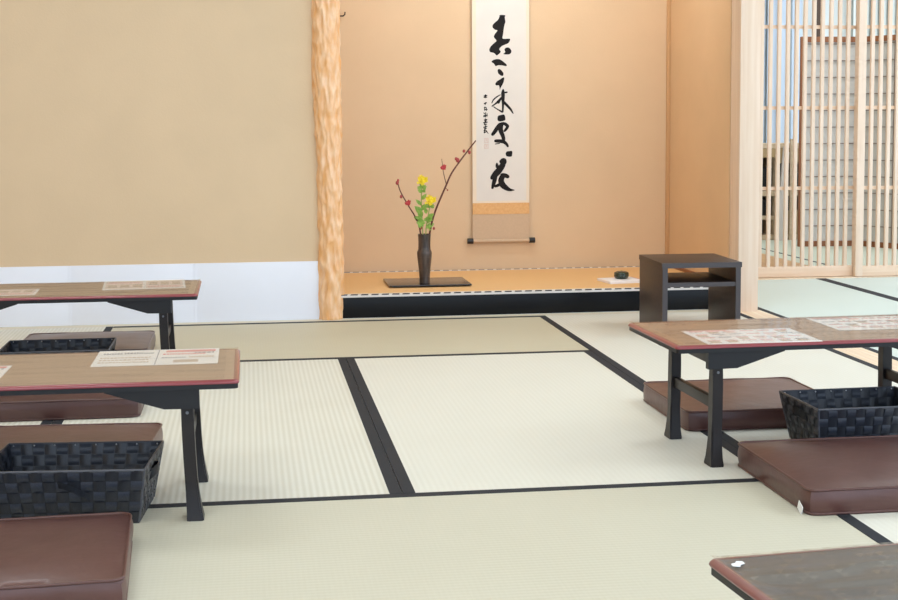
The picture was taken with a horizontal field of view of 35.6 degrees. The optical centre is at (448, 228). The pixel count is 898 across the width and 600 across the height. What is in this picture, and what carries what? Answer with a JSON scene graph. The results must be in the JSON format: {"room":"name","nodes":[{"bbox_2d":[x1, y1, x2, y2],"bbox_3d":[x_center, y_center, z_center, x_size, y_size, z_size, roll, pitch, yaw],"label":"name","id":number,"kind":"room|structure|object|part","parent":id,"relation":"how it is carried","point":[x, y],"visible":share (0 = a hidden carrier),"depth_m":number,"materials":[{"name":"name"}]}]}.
{"room":"japanese tatami restaurant","nodes":[
{"label":"japanese tatami restaurant","id":0,"kind":"room"},
{"bbox_2d":[0,0,319,326],"bbox_3d":[-1.891,-0.783,5.644,2.730,2.430,0.100,-1,5,-8],"label":"wall","id":1,"kind":"structure","parent":0,"point":[140,140],"depth_m":5.74,"materials":[{"name":"beige paint"}]},
{"bbox_3d":[-1.801,0.278,5.695,0.502,0.246,0.008,-1,5,-8],"label":"wainscot panel","id":2,"kind":"part","parent":1,"relation":"part of","materials":[{"name":"paper"}]},
{"bbox_3d":[-1.301,0.270,5.767,0.504,0.246,0.008,-1,5,-8],"label":"wainscot panel","id":3,"kind":"part","parent":1,"relation":"part of","materials":[{"name":"paper"}]},
{"bbox_3d":[-0.800,0.262,5.839,0.506,0.246,0.008,-1,5,-8],"label":"wainscot panel","id":4,"kind":"part","parent":1,"relation":"part of","materials":[{"name":"paper"}]},
{"bbox_2d":[0,309,707,329],"bbox_3d":[-0.959,0.405,5.793,4.438,0.030,0.071,-1,5,-8],"label":"trim","id":5,"kind":"structure","parent":1,"relation":"attached to","point":[697,310],"depth_m":5.88,"materials":[{"name":"beige"}]},
{"bbox_2d":[0,277,897,599],"bbox_3d":[0.913,0.649,2.856,7.800,0.081,8.474,-1,5,-8],"label":"floor","id":6,"kind":"structure","parent":0,"point":[506,457],"depth_m":3.32,"materials":[{"name":"beige wicker"}]},
{"bbox_2d":[0,337,115,354],"bbox_3d":[-1.250,0.432,4.479,0.354,0.123,0.251,-1,5,-8],"label":"woven basket","id":7,"kind":"object","parent":6,"relation":"on","point":[79,345],"visible":0.24,"depth_m":4.58,"materials":[{"name":"grey"}]},
{"bbox_2d":[0,512,133,599],"bbox_3d":[-0.808,0.608,2.545,0.446,0.070,0.430,-1,5,-11],"label":"floor cushion","id":8,"kind":"object","parent":6,"relation":"on","point":[73,556],"visible":1,"depth_m":2.48,"materials":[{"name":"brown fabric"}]},
{"bbox_2d":[0,393,143,421],"bbox_3d":[-1.124,0.487,4.127,0.450,0.068,0.431,-1,5,-8],"label":"floor cushion","id":9,"kind":"object","parent":6,"relation":"on","point":[19,408],"visible":0.38,"depth_m":3.92,"materials":[{"name":"brown leather"}]},
{"bbox_2d":[0,422,162,449],"bbox_3d":[-0.948,0.544,3.394,0.454,0.066,0.453,-1,4,-4],"label":"floor cushion","id":10,"kind":"object","parent":6,"relation":"on","point":[151,431],"visible":0.31,"depth_m":3.48,"materials":[{"name":"brown leather"}]},
{"bbox_2d":[0,440,163,522],"bbox_3d":[-0.802,0.546,2.997,0.356,0.123,0.262,-1,4,-3],"label":"woven basket","id":11,"kind":"object","parent":6,"relation":"on","point":[39,478],"visible":0.97,"depth_m":2.89,"materials":[{"name":"grey wicker"}]},
{"bbox_3d":[-0.635,0.553,2.894,0.005,0.117,0.041,-3,5,-32],"label":"corner trim","id":12,"kind":"part","parent":11,"relation":"part of","materials":[{"name":"grey wicker"}]},
{"bbox_3d":[-0.635,0.518,3.003,0.020,0.032,0.090,-1,4,-3],"label":"handle","id":13,"kind":"part","parent":11,"relation":"part of","materials":[{"name":"black wicker"}]},
{"bbox_2d":[24,330,155,350],"bbox_3d":[-1.292,0.421,4.986,0.461,0.066,0.436,-1,5,-8],"label":"floor cushion","id":14,"kind":"object","parent":6,"relation":"on","point":[125,340],"visible":0.34,"depth_m":5.03,"materials":[{"name":"brown leather"}]},
{"bbox_2d":[0,281,201,349],"bbox_3d":[-1.211,0.343,4.479,0.820,0.300,0.390,-1,5,-8],"label":"table","id":15,"kind":"object","parent":6,"relation":"on","point":[162,304],"visible":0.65,"depth_m":4.32,"materials":[{"name":"black paint"}]},
{"bbox_2d":[0,279,199,297],"bbox_3d":[-1.212,0.191,4.467,0.812,0.002,0.380,-1,5,-8],"label":"tabletop","id":16,"kind":"object","parent":15,"relation":"on","point":[154,286],"visible":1,"depth_m":4.47,"materials":[{"name":"brown wood"}]},
{"bbox_3d":[-1.212,0.198,4.468,0.797,0.007,0.367,-1,5,-8],"label":"panel","id":17,"kind":"part","parent":15,"relation":"part of","materials":[{"name":"brown wood"}]},
{"bbox_3d":[-1.212,0.198,4.468,0.820,0.008,0.390,-1,5,-8],"label":"edge trim","id":18,"kind":"part","parent":15,"relation":"part of","materials":[{"name":"red wood"}]},
{"bbox_3d":[-0.883,0.378,4.380,0.044,0.242,0.052,-1,5,-8],"label":"leg","id":19,"kind":"part","parent":15,"relation":"part of","materials":[{"name":"black paint"}]},
{"bbox_3d":[-0.925,0.356,4.672,0.044,0.242,0.052,-1,5,-8],"label":"leg","id":20,"kind":"part","parent":15,"relation":"part of","materials":[{"name":"black paint"}]},
{"bbox_2d":[0,349,239,521],"bbox_3d":[-0.868,0.453,3.051,0.820,0.300,0.410,-1,5,-8],"label":"table","id":21,"kind":"object","parent":6,"relation":"on","point":[178,386],"visible":0.98,"depth_m":2.93,"materials":[{"name":"black paint"}]},
{"bbox_2d":[0,366,11,377],"bbox_3d":[-1.086,0.309,2.983,0.275,0.001,0.150,-1,5,-8],"label":"menu sheet","id":22,"kind":"object","parent":21,"relation":"on","point":[3,369],"visible":1,"depth_m":3.03,"materials":[{"name":"white paper"}]},
{"bbox_3d":[-0.869,0.308,3.039,0.797,0.007,0.387,-1,5,-8],"label":"panel","id":23,"kind":"part","parent":21,"relation":"part of","materials":[{"name":"brown wood"}]},
{"bbox_3d":[-0.869,0.308,3.039,0.820,0.008,0.410,-1,5,-8],"label":"edge trim","id":24,"kind":"part","parent":21,"relation":"part of","materials":[{"name":"red wood"}]},
{"bbox_2d":[90,348,218,366],"bbox_3d":[-0.663,0.292,3.178,0.275,0.001,0.205,-1,5,-8],"label":"menu sheet","id":25,"kind":"object","parent":21,"relation":"on","point":[207,355],"visible":1,"depth_m":3.17,"materials":[{"name":"white paper"}]},
{"bbox_2d":[97,355,213,363],"bbox_3d":[-0.658,0.294,3.143,0.253,0.001,0.086,-1,5,-8],"label":"print","id":26,"kind":"object","parent":25,"relation":"on","point":[146,359],"depth_m":3.14},
{"bbox_2d":[163,349,215,354],"bbox_3d":[-0.602,0.286,3.244,0.118,0.001,0.062,-1,5,-8],"label":"print","id":27,"kind":"object","parent":25,"relation":"on","point":[172,351],"depth_m":3.24,"materials":[{"name":"pink"}]},
{"bbox_3d":[-0.539,0.489,2.941,0.044,0.242,0.052,-1,5,-8],"label":"leg","id":28,"kind":"part","parent":21,"relation":"part of","materials":[{"name":"black paint"}]},
{"bbox_3d":[-0.584,0.465,3.253,0.044,0.242,0.052,-1,5,-8],"label":"leg","id":29,"kind":"part","parent":21,"relation":"part of","materials":[{"name":"black paint"}]},
{"bbox_2d":[311,0,344,319],"bbox_3d":[-0.510,-0.818,5.809,0.135,2.400,0.135,-1,5,-8],"label":"pillar","id":30,"kind":"structure","parent":6,"relation":"on","point":[325,14],"depth_m":5.81,"materials":[{"name":"brown wood"}]},
{"bbox_2d":[341,266,707,317],"bbox_3d":[0.287,0.282,6.448,1.776,0.100,0.897,-1,5,-8],"label":"platform","id":31,"kind":"object","parent":6,"relation":"on","point":[569,289],"visible":0.76,"depth_m":6.06,"materials":[{"name":"black paint"}]},
{"bbox_2d":[383,277,471,286],"bbox_3d":[-0.100,0.242,6.297,0.366,0.010,0.285,-1,5,-8],"label":"display board","id":32,"kind":"object","parent":31,"relation":"on","point":[438,281],"visible":0.94,"depth_m":6.25,"materials":[{"name":"black paint"}]},
{"bbox_2d":[417,233,431,283],"bbox_3d":[-0.109,0.133,6.222,0.066,0.220,0.066,-1,5,-8],"label":"bronze vase","id":33,"kind":"object","parent":32,"relation":"on","point":[424,253],"visible":1,"depth_m":6.20,"materials":[{"name":"metal"}]},
{"bbox_2d":[396,179,421,233],"bbox_3d":[-0.170,-0.037,6.183,0.129,0.368,0.026,-1,5,-10],"label":"branch","id":34,"kind":"object","parent":33,"relation":"in","point":[408,203],"visible":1,"depth_m":6.17,"materials":[{"name":"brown plant"}]},
{"bbox_2d":[414,174,427,233],"bbox_3d":[-0.123,-0.047,6.192,0.065,0.385,0.044,-1,5,-8],"label":"blossom","id":35,"kind":"object","parent":33,"relation":"in","point":[422,179],"visible":1,"depth_m":6.18,"materials":[{"name":"green plant"}]},
{"bbox_2d":[424,194,435,233],"bbox_3d":[-0.085,-0.003,6.195,0.057,0.297,0.043,1,5,14],"label":"blossom","id":36,"kind":"object","parent":33,"relation":"in","point":[429,200],"visible":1,"depth_m":6.19,"materials":[{"name":"green"}]},
{"bbox_2d":[429,140,475,233],"bbox_3d":[0.008,-0.123,6.194,0.230,0.536,0.042,0,4,-2],"label":"branch","id":37,"kind":"object","parent":33,"relation":"in","point":[443,167],"visible":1,"depth_m":6.19,"materials":[{"name":"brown plant"}]},
{"bbox_2d":[597,277,639,283],"bbox_3d":[0.779,0.234,6.339,0.170,0.012,0.150,-2,5,-17],"label":"paper","id":38,"kind":"object","parent":31,"relation":"on","point":[612,280],"visible":0.78,"depth_m":6.29,"materials":[{"name":"white paper"}]},
{"bbox_2d":[614,271,628,278],"bbox_3d":[0.783,0.208,6.352,0.068,0.037,0.068,-1,5,-8],"label":"jar","id":39,"kind":"object","parent":38,"relation":"on","point":[618,274],"visible":1,"depth_m":6.33,"materials":[{"name":"green ceramic"}]},
{"bbox_3d":[0.783,0.198,6.352,0.068,0.016,0.068,-1,5,-8],"label":"lid","id":40,"kind":"part","parent":39,"relation":"part of","materials":[{"name":"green ceramic"}]},
{"bbox_2d":[639,253,741,322],"bbox_3d":[0.955,0.257,5.574,0.316,0.280,0.360,-1,5,-6],"label":"stand","id":41,"kind":"object","parent":6,"relation":"on","point":[723,278],"visible":0.84,"depth_m":5.50,"materials":[{"name":"brown laminate"}]},
{"bbox_3d":[0.811,0.268,5.560,0.020,0.260,0.356,-1,5,-6],"label":"panel","id":42,"kind":"part","parent":41,"relation":"part of","materials":[{"name":"brown laminate"}]},
{"bbox_3d":[0.955,0.127,5.564,0.316,0.020,0.359,-1,5,-6],"label":"panel","id":43,"kind":"part","parent":41,"relation":"part of","materials":[{"name":"brown laminate"}]},
{"bbox_2d":[668,272,734,282],"bbox_3d":[0.955,0.202,5.573,0.270,0.017,0.352,-1,5,-6],"label":"shelf","id":44,"kind":"object","parent":41,"relation":"attached to","point":[681,277],"depth_m":5.53,"materials":[{"name":"brown laminate"}]},
{"bbox_3d":[1.099,0.264,5.593,0.020,0.260,0.356,-1,5,-6],"label":"panel","id":45,"kind":"part","parent":41,"relation":"part of","materials":[{"name":"brown laminate"}]},
{"bbox_2d":[643,377,812,430],"bbox_3d":[0.829,0.490,3.979,0.461,0.065,0.440,-1,5,-8],"label":"floor cushion","id":46,"kind":"object","parent":6,"relation":"on","point":[748,403],"visible":0.59,"depth_m":3.84,"materials":[{"name":"brown leather"}]},
{"bbox_2d":[628,315,897,467],"bbox_3d":[0.907,0.404,3.566,0.822,0.300,0.395,-1,5,-10],"label":"table","id":47,"kind":"object","parent":6,"relation":"on","point":[717,357],"visible":0.83,"depth_m":3.44,"materials":[{"name":"black paint"}]},
{"bbox_2d":[631,322,680,344],"bbox_3d":[0.906,0.252,3.554,0.814,0.002,0.385,-1,5,-10],"label":"cover","id":48,"kind":"object","parent":47,"relation":"on","point":[635,323],"visible":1,"depth_m":3.49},
{"bbox_3d":[0.588,0.427,3.665,0.033,0.242,0.052,-1,5,-10],"label":"leg","id":49,"kind":"part","parent":47,"relation":"part of","materials":[{"name":"black paint"}]},
{"bbox_3d":[0.639,0.450,3.369,0.033,0.242,0.052,-1,5,-10],"label":"leg","id":50,"kind":"part","parent":47,"relation":"part of","materials":[{"name":"black paint"}]},
{"bbox_2d":[681,328,820,344],"bbox_3d":[0.741,0.264,3.442,0.285,0.001,0.213,-1,5,-8],"label":"menu sheet","id":51,"kind":"object","parent":47,"relation":"on","point":[773,335],"visible":1,"depth_m":3.43,"materials":[{"name":"white paper"}]},
{"bbox_2d":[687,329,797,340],"bbox_3d":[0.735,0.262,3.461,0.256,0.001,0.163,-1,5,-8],"label":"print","id":52,"kind":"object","parent":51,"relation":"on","point":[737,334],"depth_m":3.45,"materials":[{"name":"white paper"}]},
{"bbox_3d":[0.759,0.264,3.437,0.114,0.001,0.164,-1,5,-8],"label":"tinted panel","id":53,"kind":"part","parent":51,"relation":"part of","materials":[{"name":"beige paper"}]},
{"bbox_2d":[696,330,808,342],"bbox_3d":[0.737,0.264,3.434,0.246,0.001,0.164,-1,5,-8],"label":"print","id":54,"kind":"object","parent":51,"relation":"on","point":[723,336],"depth_m":3.43},
{"bbox_3d":[0.906,0.258,3.554,0.822,0.008,0.395,-1,5,-10],"label":"edge trim","id":55,"kind":"part","parent":47,"relation":"part of","materials":[{"name":"red wood"}]},
{"bbox_3d":[0.906,0.259,3.554,0.799,0.007,0.372,-1,5,-10],"label":"panel","id":56,"kind":"part","parent":47,"relation":"part of","materials":[{"name":"brown wood"}]},
{"bbox_2d":[806,316,897,329],"bbox_3d":[1.111,0.245,3.651,0.285,0.001,0.213,-1,5,-8],"label":"menu sheet","id":57,"kind":"object","parent":47,"relation":"on","point":[881,322],"visible":1,"depth_m":3.65,"materials":[{"name":"white paper"}]},
{"bbox_2d":[811,317,897,326],"bbox_3d":[1.105,0.244,3.670,0.258,0.001,0.163,-1,5,-8],"label":"print","id":58,"kind":"object","parent":57,"relation":"on","point":[843,321],"depth_m":3.67,"materials":[{"name":"white paper"}]},
{"bbox_2d":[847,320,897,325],"bbox_3d":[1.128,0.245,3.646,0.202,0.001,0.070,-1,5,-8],"label":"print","id":59,"kind":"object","parent":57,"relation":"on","point":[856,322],"depth_m":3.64},
{"bbox_3d":[1.150,0.245,3.650,0.158,0.001,0.164,-1,5,-8],"label":"tinted panel","id":60,"kind":"part","parent":57,"relation":"part of","materials":[{"name":"beige paper"}]},
{"bbox_3d":[1.175,0.416,3.767,0.033,0.242,0.052,-1,5,-10],"label":"leg","id":61,"kind":"part","parent":47,"relation":"part of","materials":[{"name":"black paint"}]},
{"bbox_2d":[709,543,897,599],"bbox_3d":[0.758,0.556,1.629,0.820,0.300,0.388,-1,5,-13],"label":"table","id":62,"kind":"object","parent":6,"relation":"on","point":[870,572],"visible":1,"depth_m":1.65,"materials":[{"name":"black paint"}]},
{"bbox_3d":[0.757,0.404,1.617,0.812,0.002,0.378,-1,5,-13],"label":"cover","id":63,"kind":"object","parent":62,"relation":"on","visible":0},
{"bbox_2d":[731,561,744,566],"bbox_3d":[0.346,0.402,1.676,0.015,0.001,0.022,2,5,25],"label":"tape","id":64,"kind":"object","parent":63,"relation":"on","point":[737,563],"visible":1,"depth_m":1.68,"materials":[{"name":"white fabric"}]},
{"bbox_2d":[738,435,897,515],"bbox_3d":[0.941,0.551,3.186,0.458,0.070,0.455,-1,5,-8],"label":"floor cushion","id":65,"kind":"object","parent":6,"relation":"on","point":[831,475],"visible":1,"depth_m":3.09,"materials":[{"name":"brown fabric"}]},
{"bbox_2d":[779,386,897,438],"bbox_3d":[1.045,0.491,3.578,0.338,0.123,0.246,-1,5,-9],"label":"woven basket","id":66,"kind":"object","parent":6,"relation":"on","point":[857,411],"visible":0.82,"depth_m":3.52,"materials":[{"name":"grey wicker"}]},
{"bbox_3d":[0.878,0.485,3.655,0.005,0.117,0.041,-4,6,-39],"label":"corner trim","id":67,"kind":"part","parent":66,"relation":"part of","materials":[{"name":"grey"}]},
{"bbox_3d":[0.888,0.467,3.550,0.020,0.032,0.090,-1,5,-9],"label":"handle","id":68,"kind":"part","parent":66,"relation":"part of","materials":[{"name":"black wicker"}]},
{"bbox_3d":[0.912,0.501,3.451,0.005,0.117,0.041,1,5,20],"label":"corner trim","id":69,"kind":"part","parent":66,"relation":"part of","materials":[{"name":"grey"}]},
{"bbox_2d":[340,0,666,271],"bbox_3d":[0.232,-0.888,6.852,1.960,2.430,0.088,-1,5,-8],"label":"wall","id":70,"kind":"structure","parent":0,"point":[597,68],"depth_m":6.85,"materials":[{"name":"paint"}]},
{"bbox_2d":[467,0,534,243],"bbox_3d":[0.252,-0.718,6.801,0.335,1.584,0.027,-1,5,-8],"label":"scroll","id":71,"kind":"object","parent":70,"relation":"hanging from","point":[500,28],"visible":1,"depth_m":6.82,"materials":[{"name":"white paper"}]},
{"bbox_3d":[0.104,0.061,6.840,0.028,0.027,0.027,-1,5,-8],"label":"roller knob","id":72,"kind":"part","parent":71,"relation":"part of","materials":[{"name":"black"}]},
{"bbox_3d":[0.408,0.056,6.884,0.028,0.027,0.027,-1,5,-8],"label":"roller knob","id":73,"kind":"part","parent":71,"relation":"part of","materials":[{"name":"black"}]},
{"bbox_2d":[758,275,897,279],"bbox_3d":[2.668,0.266,7.432,3.010,0.054,0.109,-1,5,-8],"label":"sill","id":74,"kind":"structure","parent":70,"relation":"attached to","point":[815,277],"depth_m":7.29,"materials":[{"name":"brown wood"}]},
{"bbox_2d":[758,0,857,277],"bbox_3d":[1.851,-0.674,7.247,0.620,1.854,0.030,-1,5,-8],"label":"door","id":75,"kind":"structure","parent":74,"relation":"on","point":[844,269],"depth_m":7.25,"materials":[{"name":"brown wood"}]},
{"bbox_3d":[1.856,0.223,7.317,0.536,0.054,0.028,-1,5,-8],"label":"rail","id":76,"kind":"part","parent":75,"relation":"part of","materials":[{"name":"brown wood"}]},
{"bbox_2d":[853,0,897,275],"bbox_3d":[2.559,-0.683,7.312,0.900,1.854,0.030,-1,5,-8],"label":"door","id":77,"kind":"structure","parent":74,"relation":"on","point":[859,269],"depth_m":7.27,"materials":[{"name":"brown wood"}]},
{"bbox_3d":[2.564,0.214,7.383,0.816,0.054,0.028,-1,5,-8],"label":"rail","id":78,"kind":"part","parent":77,"relation":"part of","materials":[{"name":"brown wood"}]},
{"bbox_2d":[669,0,731,271],"bbox_3d":[1.194,-0.866,6.501,0.101,2.430,0.884,-1,5,-8],"label":"wall","id":79,"kind":"structure","parent":0,"point":[701,30],"depth_m":6.48,"materials":[{"name":"paint"}]},
{"bbox_2d":[665,0,670,253],"bbox_3d":[1.085,-0.962,6.916,0.017,2.302,0.020,-1,5,-8],"label":"trim","id":80,"kind":"structure","parent":79,"relation":"attached to","point":[668,29],"depth_m":6.94,"materials":[{"name":"brown wood"}]},
{"bbox_3d":[1.157,0.212,6.571,0.012,0.014,0.867,-1,5,-8],"label":"skirting","id":81,"kind":"part","parent":79,"relation":"part of","materials":[{"name":"brown wood"}]},
{"bbox_2d":[741,310,897,371],"bbox_3d":[1.815,0.646,2.515,0.112,0.031,7.235,-1,5,-8],"label":"sill","id":82,"kind":"structure","parent":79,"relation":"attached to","point":[866,355],"depth_m":5.00,"materials":[{"name":"brown wood"}]},
{"bbox_2d":[729,0,760,311],"bbox_3d":[1.276,-0.842,6.007,0.090,2.400,0.117,-1,5,-8],"label":"square post","id":83,"kind":"object","parent":82,"relation":"on","point":[746,14],"visible":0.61,"depth_m":6.00,"materials":[{"name":"brown wood"}]},
{"bbox_2d":[761,239,897,266],"bbox_3d":[2.902,0.130,9.342,4.000,0.084,3.615,-1,5,-8],"label":"floor","id":84,"kind":"structure","parent":0,"point":[849,248],"depth_m":8.48,"materials":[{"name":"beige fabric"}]},
{"bbox_2d":[762,143,798,239],"bbox_3d":[2.240,-0.262,9.691,0.442,0.659,0.267,-1,5,-8],"label":"storage rack","id":85,"kind":"object","parent":84,"relation":"on","point":[773,153],"visible":0.2,"depth_m":9.58,"materials":[{"name":"brown wood"}]},
{"bbox_2d":[762,198,765,215],"bbox_3d":[2.125,-0.152,9.686,0.146,0.110,0.196,-1,5,-8],"label":"storage bin","id":86,"kind":"object","parent":85,"relation":"on","point":[763,199],"visible":0.13,"depth_m":9.60,"materials":[{"name":"black"}]},
{"bbox_2d":[762,167,771,190],"bbox_3d":[2.124,-0.345,9.671,0.146,0.160,0.196,-1,5,-8],"label":"storage bin","id":87,"kind":"object","parent":85,"relation":"in","point":[764,182],"visible":0.12,"depth_m":9.58,"materials":[{"name":"black"}]},
{"bbox_3d":[2.143,-0.515,9.529,0.164,0.060,0.014,-1,5,-8],"label":"drawer","id":88,"kind":"part","parent":85,"relation":"part of","materials":[{"name":"brown wood"}]},
{"bbox_3d":[2.221,-0.263,9.818,0.442,0.640,0.010,-1,5,-8],"label":"panel","id":89,"kind":"part","parent":85,"relation":"part of","materials":[{"name":"beige"}]},
{"bbox_2d":[780,172,797,190],"bbox_3d":[2.332,-0.329,9.703,0.146,0.120,0.196,-1,5,-8],"label":"storage bin","id":90,"kind":"object","parent":85,"relation":"in","point":[780,172],"visible":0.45,"depth_m":9.61,"materials":[{"name":"black"}]},
{"bbox_3d":[2.351,-0.499,9.560,0.204,0.100,0.014,-1,5,-8],"label":"drawer","id":91,"kind":"part","parent":85,"relation":"part of","materials":[{"name":"brown"}]},
{"bbox_3d":[2.353,-0.043,9.596,0.204,0.164,0.014,-1,5,-8],"label":"door","id":92,"kind":"part","parent":85,"relation":"part of","materials":[{"name":"brown wood"}]},
{"bbox_2d":[779,146,789,239],"bbox_3d":[2.273,-0.240,9.536,0.097,0.640,0.052,-1,5,-8],"label":"leaning board","id":93,"kind":"object","parent":84,"relation":"on","point":[782,164],"visible":0.5,"depth_m":9.53,"materials":[{"name":"beige"}]},
{"bbox_2d":[789,139,792,239],"bbox_3d":[2.343,-0.267,9.542,0.040,0.690,0.016,-1,5,-8],"label":"board","id":94,"kind":"object","parent":84,"relation":"on","point":[791,140],"visible":0.36,"depth_m":9.54,"materials":[{"name":"brown wood"}]},
{"bbox_2d":[816,0,820,36],"bbox_3d":[2.704,-1.234,10.279,0.036,2.500,0.060,-1,5,-8],"label":"post","id":95,"kind":"object","parent":84,"relation":"on","point":[818,1],"visible":0.02,"depth_m":10.22,"materials":[{"name":"brown wood"}]},
{"bbox_2d":[797,35,897,248],"bbox_3d":[2.766,-0.552,8.915,1.043,1.352,0.248,1,5,17],"label":"screen","id":96,"kind":"object","parent":84,"relation":"on","point":[852,48],"visible":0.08,"depth_m":9.02,"materials":[{"name":"beige paper"}]},
{"bbox_3d":[2.459,-0.561,9.049,0.400,1.352,0.022,-1,4,-5],"label":"frame","id":97,"kind":"part","parent":96,"relation":"part of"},
{"bbox_3d":[2.785,-0.551,8.908,0.022,1.352,0.400,-4,6,-38],"label":"frame","id":98,"kind":"part","parent":96,"relation":"part of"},
{"bbox_2d":[764,0,896,142],"bbox_3d":[2.686,-1.240,10.682,4.000,2.550,0.100,-1,5,-8],"label":"wall","id":99,"kind":"structure","parent":0,"point":[809,1],"depth_m":10.63,"materials":[{"name":"white"}]},
{"bbox_2d":[763,0,801,142],"bbox_3d":[2.239,-1.447,10.469,0.860,1.800,0.040,-1,5,-8],"label":"vertical blind","id":100,"kind":"object","parent":99,"relation":"attached to","point":[774,76],"visible":0.06,"depth_m":10.53,"materials":[{"name":"white"}]},
{"bbox_2d":[853,0,895,36],"bbox_3d":[3.397,-1.466,10.636,0.700,1.800,0.040,-1,5,-8],"label":"vertical blind","id":101,"kind":"object","parent":99,"relation":"attached to","point":[885,1],"visible":0.02,"depth_m":10.61,"materials":[{"name":"white"}]}
]}

